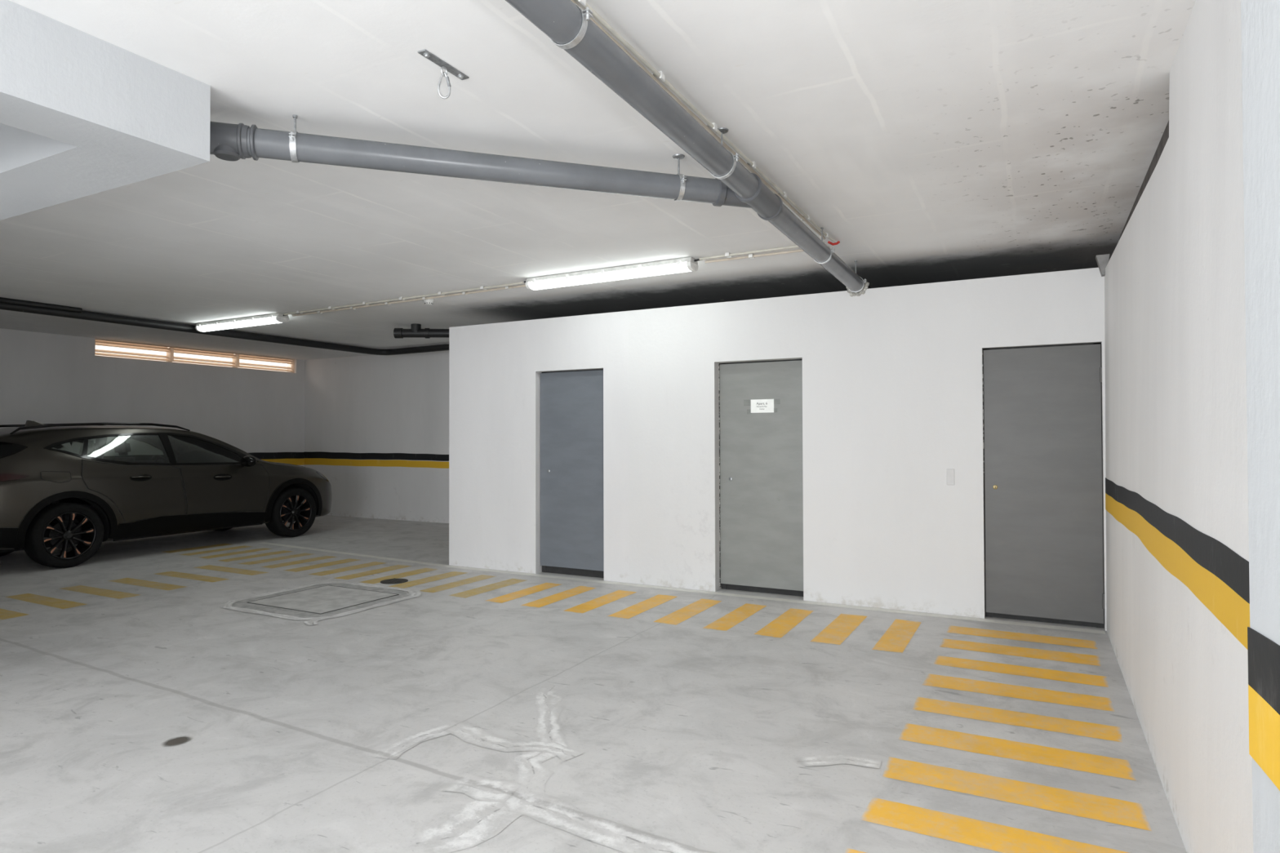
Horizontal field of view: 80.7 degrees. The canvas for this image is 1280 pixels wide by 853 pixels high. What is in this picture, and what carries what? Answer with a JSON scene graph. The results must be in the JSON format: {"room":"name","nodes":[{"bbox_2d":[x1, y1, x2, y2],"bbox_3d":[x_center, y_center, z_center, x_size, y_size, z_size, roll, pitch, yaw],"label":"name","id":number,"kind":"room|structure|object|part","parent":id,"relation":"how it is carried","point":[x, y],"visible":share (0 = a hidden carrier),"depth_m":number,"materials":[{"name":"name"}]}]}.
{"room":"parking garage","nodes":[
{"label":"parking garage","id":0,"kind":"room"},
{"bbox_2d":[0,0,210,173],"bbox_3d":[-3.866,-1.167,-0.537,0.300,0.580,8.400,-1,-1,28],"label":"beam","id":1,"kind":"structure","parent":0,"point":[60,82],"depth_m":2.77,"materials":[{"name":"white paint"}]},
{"bbox_2d":[0,328,304,466],"bbox_3d":[-10.076,0.100,6.990,0.254,2.860,15.980,-1,-1,28],"label":"wall","id":2,"kind":"structure","parent":0,"point":[46,378],"depth_m":11.50,"materials":[{"name":"white paint"}]},
{"bbox_2d":[0,123,166,220],"bbox_3d":[-5.988,-1.211,5.137,8.740,0.315,0.340,-1,-1,28],"label":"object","id":3,"kind":"structure","parent":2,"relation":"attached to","point":[37,171],"depth_m":3.24,"materials":[{"name":"white paint"}]},
{"bbox_2d":[94,338,294,373],"bbox_3d":[-7.192,-1.129,12.421,0.120,0.260,3.350,-1,-1,28],"label":"window","id":4,"kind":"structure","parent":2,"relation":"in","point":[169,357],"depth_m":12.19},
{"bbox_2d":[304,350,448,523],"bbox_3d":[-0.568,0.134,11.152,13.200,2.860,0.254,-1,-1,28],"label":"wall","id":5,"kind":"structure","parent":0,"point":[376,427],"depth_m":13.08,"materials":[{"name":"white paint"}]},
{"bbox_2d":[0,515,1186,852],"bbox_3d":[-4.356,1.567,3.930,13.200,0.205,16.530,-1,-1,28],"label":"floor","id":6,"kind":"structure","parent":0,"point":[483,710],"depth_m":3.81,"materials":[{"name":"concrete"}]},
{"bbox_2d":[0,420,331,568],"bbox_3d":[-6.365,0.753,9.875,2.283,1.617,4.634,-1,-1,28],"label":"car","id":7,"kind":"object","parent":6,"relation":"on","point":[53,497],"visible":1,"depth_m":8.85,"materials":[{"name":"paint"}]},
{"bbox_3d":[-6.578,1.144,7.670,0.419,0.230,0.079,1,-1,-44],"label":"bumper trim","id":8,"kind":"part","parent":7,"relation":"part of","materials":[{"name":"black plastic"}]},
{"bbox_2d":[0,473,29,481],"bbox_3d":[-6.570,0.530,7.723,0.481,0.095,0.074,1,-1,-40],"label":"tail lamp","id":9,"kind":"object","parent":7,"relation":"attached to","point":[3,477],"depth_m":7.79,"materials":[{"name":"red plastic"}]},
{"bbox_3d":[-7.342,0.037,9.398,0.033,0.144,1.897,-1,-1,27],"label":"roof rail","id":10,"kind":"part","parent":7,"relation":"part of","materials":[{"name":"black metal"}]},
{"bbox_3d":[-6.219,0.995,8.201,0.107,0.588,0.951,-1,-1,32],"label":"arch trim","id":11,"kind":"part","parent":7,"relation":"part of","materials":[{"name":"black plastic"}]},
{"bbox_3d":[-6.218,0.025,8.806,0.033,0.144,1.897,-1,-1,28],"label":"roof rail","id":12,"kind":"part","parent":7,"relation":"part of","materials":[{"name":"black metal"}]},
{"bbox_3d":[-6.280,0.688,9.267,0.480,0.630,0.140,-1,12,28],"label":"backrest","id":13,"kind":"part","parent":7,"relation":"part of","materials":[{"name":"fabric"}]},
{"bbox_3d":[-5.905,0.737,8.818,0.088,0.737,1.147,-1,-1,28],"label":"door","id":14,"kind":"part","parent":7,"relation":"part of","materials":[{"name":"paint"}]},
{"bbox_3d":[-5.853,0.593,8.840,0.046,0.025,0.213,-1,-1,28],"label":"door handle","id":15,"kind":"part","parent":7,"relation":"part of","materials":[{"name":"paint"}]},
{"bbox_3d":[-5.850,0.282,9.204,0.200,0.417,2.501,-1,-1,28],"label":"window trim","id":16,"kind":"part","parent":7,"relation":"part of","materials":[{"name":"black plastic"}]},
{"bbox_2d":[173,439,183,443],"bbox_3d":[-6.224,0.200,10.154,0.220,0.060,0.030,-1,-1,28],"label":"mirror","id":17,"kind":"object","parent":7,"relation":"attached to","point":[174,441],"depth_m":10.15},
{"bbox_3d":[-5.576,1.206,9.466,0.103,0.247,1.960,-1,-1,28],"label":"sill trim","id":18,"kind":"part","parent":7,"relation":"part of","materials":[{"name":"black plastic"}]},
{"bbox_3d":[-5.413,0.806,9.758,0.094,0.644,1.300,-1,-1,28],"label":"door","id":19,"kind":"part","parent":7,"relation":"part of","materials":[{"name":"paint"}]},
{"bbox_3d":[-5.385,0.650,9.734,0.046,0.025,0.213,-1,-1,28],"label":"door handle","id":20,"kind":"part","parent":7,"relation":"part of","materials":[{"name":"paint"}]},
{"bbox_2d":[240,455,256,466],"bbox_3d":[-5.199,0.460,9.955,0.288,0.145,0.138,-1,-1,28],"label":"mirror","id":21,"kind":"object","parent":7,"relation":"attached to","point":[245,461],"depth_m":9.90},
{"bbox_3d":[-4.904,1.024,10.710,0.089,0.582,0.953,-1,-1,24],"label":"arch trim","id":22,"kind":"part","parent":7,"relation":"part of","materials":[{"name":"black plastic"}]},
{"bbox_2d":[222,581,422,620],"bbox_3d":[-2.745,1.499,6.561,1.351,0.007,1.305,-1,-1,28],"label":"cover","id":23,"kind":"object","parent":6,"relation":"on","point":[331,600],"visible":1,"depth_m":6.50,"materials":[{"name":"concrete"}]},
{"bbox_3d":[-2.747,1.500,6.559,0.900,0.005,0.820,-1,-1,28],"label":"lid","id":24,"kind":"part","parent":23,"relation":"part of","materials":[{"name":"concrete"}]},
{"bbox_2d":[380,577,408,584],"bbox_3d":[-2.399,1.507,7.348,0.260,0.011,0.260,-1,-1,28],"label":"floor drain","id":25,"kind":"object","parent":6,"relation":"on","point":[394,580],"visible":1,"depth_m":7.32,"materials":[{"name":"metal"}]},
{"bbox_2d":[0,0,1195,359],"bbox_3d":[-4.365,-1.515,3.975,13.200,0.250,16.530,-1,-1,28],"label":"ceiling","id":26,"kind":"structure","parent":0,"point":[933,140],"depth_m":3.98,"materials":[{"name":"paint"}]},
{"bbox_2d":[0,297,82,312],"bbox_3d":[-7.028,-1.313,6.856,0.052,0.051,3.450,-1,-1,28],"label":"pipe","id":27,"kind":"object","parent":26,"relation":"hanging from","point":[7,300],"visible":1,"depth_m":8.02,"materials":[{"name":"black plastic"}]},
{"bbox_2d":[0,302,448,355],"bbox_3d":[-4.459,-1.269,8.028,3.752,0.100,7.920,-1,-1,28],"label":"pipe","id":28,"kind":"object","parent":26,"relation":"hanging from","point":[86,315],"visible":0.75,"depth_m":9.80,"materials":[{"name":"black plastic"}]},
{"bbox_2d":[195,313,288,332],"bbox_3d":[-4.874,-1.260,9.185,1.761,0.102,0.178,-1,-1,29],"label":"ceiling lamp","id":29,"kind":"object","parent":26,"relation":"attached to","point":[273,318],"visible":0.99,"depth_m":9.07,"materials":[{"name":"white plastic"}]},
{"bbox_2d":[288,114,299,162],"bbox_3d":[-1.559,-1.301,3.400,0.026,0.209,0.173,0,-1,-16],"label":"hanger","id":30,"kind":"object","parent":26,"relation":"hanging from","point":[292,135],"visible":0.73,"depth_m":3.35,"materials":[{"name":"metal"}]},
{"bbox_3d":[-1.559,-1.367,3.401,0.009,0.076,0.009,-1,-1,28],"label":"threaded rod","id":31,"kind":"part","parent":30,"relation":"part of","materials":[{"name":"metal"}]},
{"bbox_2d":[284,281,523,315],"bbox_3d":[-2.611,-1.321,7.881,3.502,0.020,0.020,-1,-1,30],"label":"conduit","id":32,"kind":"object","parent":26,"relation":"attached to","point":[521,282],"visible":1,"depth_m":7.71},
{"bbox_2d":[292,284,525,316],"bbox_3d":[-2.560,-1.320,7.978,3.502,0.020,0.020,-1,-1,30],"label":"conduit","id":33,"kind":"object","parent":26,"relation":"attached to","point":[519,286],"visible":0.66,"depth_m":7.86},
{"bbox_2d":[393,323,448,338],"bbox_3d":[-1.958,-1.223,9.681,2.370,0.180,0.132,0,-1,-2],"label":"pipe","id":34,"kind":"object","parent":26,"relation":"hanging from","point":[415,331],"visible":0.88,"depth_m":9.61,"materials":[{"name":"black plastic"}]},
{"bbox_2d":[423,298,434,305],"bbox_3d":[-2.213,-1.306,7.886,0.110,0.065,0.110,-1,-1,28],"label":"smoke detector","id":35,"kind":"object","parent":26,"relation":"attached to","point":[429,302],"visible":0.91,"depth_m":7.86,"materials":[{"name":"white plastic"}]},
{"bbox_2d":[417,48,469,98],"bbox_3d":[-0.765,-1.347,2.941,0.039,0.135,0.250,-1,-1,28],"label":"ceiling hook","id":36,"kind":"object","parent":26,"relation":"attached to","point":[424,53],"visible":1,"depth_m":2.94,"materials":[{"name":"metal"}]},
{"bbox_3d":[-0.765,-1.412,2.942,0.038,0.005,0.250,-1,-1,28],"label":"plate","id":37,"kind":"part","parent":36,"relation":"part of","materials":[{"name":"metal"}]},
{"bbox_2d":[549,2,592,48],"bbox_3d":[-0.231,-1.317,2.400,0.173,0.214,0.064,-1,-1,28],"label":"hanger","id":38,"kind":"object","parent":26,"relation":"hanging from","point":[586,13],"visible":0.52,"depth_m":2.37,"materials":[{"name":"metal"}]},
{"bbox_2d":[524,257,702,290],"bbox_3d":[-0.282,-1.311,6.530,1.801,0.102,0.178,-1,-1,29],"label":"ceiling lamp","id":39,"kind":"object","parent":26,"relation":"attached to","point":[688,264],"visible":1,"depth_m":6.43,"materials":[{"name":"white plastic"}]},
{"bbox_2d":[672,154,686,200],"bbox_3d":[0.201,-1.288,3.905,0.063,0.230,0.174,0,-1,-28],"label":"hanger","id":40,"kind":"object","parent":26,"relation":"hanging from","point":[682,179],"visible":0.68,"depth_m":3.87,"materials":[{"name":"metal"}]},
{"bbox_3d":[0.201,-1.355,3.906,0.009,0.097,0.009,-1,-1,28],"label":"threaded rod","id":41,"kind":"part","parent":40,"relation":"part of","materials":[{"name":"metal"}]},
{"bbox_3d":[0.201,-1.397,3.907,0.064,0.012,0.064,-1,-1,28],"label":"ceiling plate","id":42,"kind":"part","parent":40,"relation":"part of","materials":[{"name":"metal"}]},
{"bbox_2d":[505,0,871,291],"bbox_3d":[-0.959,-1.309,1.155,0.279,0.287,14.081,-1,-1,28],"label":"drain pipe","id":43,"kind":"object","parent":26,"relation":"hanging from","point":[561,20],"visible":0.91,"depth_m":2.97,"materials":[{"name":"grey plastic"}]},
{"bbox_2d":[209,121,727,206],"bbox_3d":[-0.900,-1.254,3.586,2.779,0.179,0.159,0,-1,-16],"label":"pipe","id":44,"kind":"object","parent":43,"relation":"attached to","point":[228,141],"visible":0.73,"depth_m":3.54,"materials":[{"name":"grey plastic"}]},
{"bbox_2d":[570,0,825,239],"bbox_3d":[-1.439,-1.436,0.195,0.020,0.018,11.930,-1,-1,28],"label":"conduit","id":45,"kind":"object","parent":26,"relation":"attached to","point":[726,146],"visible":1,"depth_m":3.50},
{"bbox_2d":[573,0,586,6],"bbox_3d":[-0.211,-1.408,2.492,0.057,0.030,0.035,-1,-1,28],"label":"clip","id":46,"kind":"object","parent":45,"relation":"attached to","point":[583,2],"visible":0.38,"depth_m":2.48,"materials":[{"name":"white plastic"}]},
{"bbox_2d":[651,71,665,81],"bbox_3d":[0.068,-1.401,3.023,0.057,0.030,0.035,-1,-1,28],"label":"clip","id":47,"kind":"object","parent":45,"relation":"attached to","point":[662,77],"visible":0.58,"depth_m":3.01,"materials":[{"name":"white plastic"}]},
{"bbox_2d":[706,122,717,131],"bbox_3d":[0.329,-1.395,3.518,0.057,0.030,0.035,-1,-1,28],"label":"clip","id":48,"kind":"object","parent":45,"relation":"attached to","point":[715,127],"visible":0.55,"depth_m":3.51,"materials":[{"name":"white plastic"}]},
{"bbox_2d":[743,160,755,168],"bbox_3d":[0.586,-1.388,4.005,0.057,0.030,0.035,-1,-1,28],"label":"clip","id":49,"kind":"object","parent":45,"relation":"attached to","point":[753,162],"visible":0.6,"depth_m":3.99,"materials":[{"name":"white plastic"}]},
{"bbox_2d":[577,0,835,242],"bbox_3d":[-1.376,-1.436,0.225,0.034,0.016,12.042,-1,-1,28],"label":"conduit","id":50,"kind":"object","parent":26,"relation":"attached to","point":[602,21],"visible":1,"depth_m":3.22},
{"bbox_2d":[777,191,786,198],"bbox_3d":[0.847,-1.382,4.500,0.057,0.030,0.035,-1,-1,28],"label":"clip","id":51,"kind":"object","parent":50,"relation":"attached to","point":[784,193],"visible":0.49,"depth_m":4.48,"materials":[{"name":"white plastic"}]},
{"bbox_2d":[800,214,810,221],"bbox_3d":[1.093,-1.376,4.969,0.057,0.030,0.035,-1,-1,28],"label":"clip","id":52,"kind":"object","parent":50,"relation":"attached to","point":[808,215],"visible":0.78,"depth_m":4.96,"materials":[{"name":"white plastic"}]},
{"bbox_2d":[827,240,839,245],"bbox_3d":[1.433,-1.360,5.581,0.092,0.030,0.040,0,-1,-10],"label":"red sleeve","id":53,"kind":"object","parent":50,"relation":"attached to","point":[828,242],"visible":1,"depth_m":5.58,"materials":[{"name":"red plastic"}]},
{"bbox_2d":[709,127,740,179],"bbox_3d":[0.389,-1.294,3.576,0.173,0.229,0.064,-1,-1,28],"label":"hanger","id":54,"kind":"object","parent":26,"relation":"hanging from","point":[722,130],"visible":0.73,"depth_m":3.55,"materials":[{"name":"metal"}]},
{"bbox_3d":[0.389,-1.402,3.578,0.064,0.012,0.064,-1,-1,28],"label":"ceiling plate","id":55,"kind":"part","parent":54,"relation":"part of","materials":[{"name":"metal"}]},
{"bbox_2d":[724,252,731,257],"bbox_3d":[0.700,-1.360,5.970,0.035,0.030,0.057,-1,-1,28],"label":"clip","id":56,"kind":"object","parent":26,"relation":"attached to","point":[726,254],"visible":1,"depth_m":5.95,"materials":[{"name":"white plastic"}]},
{"bbox_2d":[748,253,755,258],"bbox_3d":[0.891,-1.360,6.012,0.035,0.030,0.057,-1,-1,28],"label":"clip","id":57,"kind":"object","parent":26,"relation":"attached to","point":[750,255],"visible":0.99,"depth_m":5.99,"materials":[{"name":"white plastic"}]},
{"bbox_2d":[698,241,824,260],"bbox_3d":[0.926,-1.361,5.843,1.020,0.018,0.018,-1,-1,29],"label":"conduit","id":58,"kind":"object","parent":26,"relation":"attached to","point":[795,246],"visible":0.82,"depth_m":5.87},
{"bbox_2d":[705,245,829,262],"bbox_3d":[0.988,-1.359,5.960,1.020,0.018,0.018,-1,-1,28],"label":"conduit","id":59,"kind":"object","parent":26,"relation":"attached to","point":[800,250],"visible":0.82,"depth_m":5.98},
{"bbox_2d":[813,227,835,263],"bbox_3d":[1.270,-1.261,5.248,0.173,0.251,0.026,-1,-1,28],"label":"hanger","id":60,"kind":"object","parent":26,"relation":"hanging from","point":[832,249],"visible":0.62,"depth_m":5.23,"materials":[{"name":"metal"}]},
{"bbox_2d":[848,260,866,293],"bbox_3d":[1.787,-1.242,6.230,0.173,0.264,0.026,-1,-1,28],"label":"hanger","id":61,"kind":"object","parent":26,"relation":"hanging from","point":[855,261],"visible":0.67,"depth_m":6.21,"materials":[{"name":"metal"}]},
{"bbox_2d":[448,267,1106,631],"bbox_3d":[0.674,0.187,6.950,6.194,2.625,0.180,-1,-1,28],"label":"wall","id":62,"kind":"structure","parent":0,"point":[892,376],"depth_m":6.44,"materials":[{"name":"white paint"}]},
{"bbox_2d":[540,368,604,577],"bbox_3d":[-0.670,0.471,7.666,0.812,2.085,0.078,-1,-1,28],"label":"door","id":63,"kind":"structure","parent":62,"relation":"in","point":[572,531],"depth_m":7.65,"materials":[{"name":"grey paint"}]},
{"bbox_2d":[718,359,803,596],"bbox_3d":[1.105,0.453,6.777,0.812,2.085,0.078,-1,-1,28],"label":"door","id":64,"kind":"structure","parent":62,"relation":"in","point":[761,478],"depth_m":6.75,"materials":[{"name":"grey paint"}]},
{"bbox_2d":[743,399,780,414],"bbox_3d":[1.092,-0.178,6.755,0.340,0.132,0.003,-1,-1,28],"label":"paper notice","id":65,"kind":"object","parent":64,"relation":"attached to","point":[757,406],"visible":1,"depth_m":6.75,"materials":[{"name":"white paper"}]},
{"bbox_2d":[845,281,869,297],"bbox_3d":[1.810,-1.139,6.260,0.190,0.114,0.034,-1,-1,28],"label":"seal","id":66,"kind":"object","parent":62,"relation":"attached to","point":[867,284],"visible":0.88,"depth_m":6.24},
{"bbox_2d":[946,469,954,484],"bbox_3d":[2.439,0.397,5.913,0.057,0.125,0.008,-1,-1,28],"label":"blank plate","id":67,"kind":"object","parent":62,"relation":"attached to","point":[950,473],"visible":1,"depth_m":5.91,"materials":[{"name":"white plastic"}]},
{"bbox_2d":[982,342,1104,628],"bbox_3d":[3.028,0.432,5.673,0.796,2.085,0.089,-1,-1,28],"label":"door","id":68,"kind":"structure","parent":62,"relation":"in","point":[1042,405],"depth_m":5.64,"materials":[{"name":"grey paint"}]},
{"bbox_2d":[1119,120,1168,239],"bbox_3d":[3.022,-1.277,4.204,0.345,0.260,2.925,-1,-1,28],"label":"wall","id":69,"kind":"structure","parent":0,"point":[1165,136],"depth_m":3.98,"materials":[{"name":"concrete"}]},
{"bbox_2d":[1104,0,1253,852],"bbox_3d":[1.284,-0.019,1.008,0.466,2.860,15.980,-1,-1,28],"label":"wall","id":70,"kind":"structure","parent":0,"point":[1178,586],"depth_m":2.55,"materials":[{"name":"white paint"}]},
{"bbox_2d":[1095,253,1109,276],"bbox_3d":[3.336,-1.159,5.427,0.083,0.144,0.085,-1,-1,28],"label":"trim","id":71,"kind":"structure","parent":70,"relation":"attached to","point":[1102,260],"depth_m":5.39,"materials":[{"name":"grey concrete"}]},
{"bbox_2d":[1240,0,1279,852],"bbox_3d":[0.882,-0.020,0.868,0.167,2.860,0.658,-1,-1,28],"label":"column","id":72,"kind":"structure","parent":70,"relation":"attached to","point":[1260,19],"depth_m":1.11,"materials":[{"name":"white paint"}]}
]}

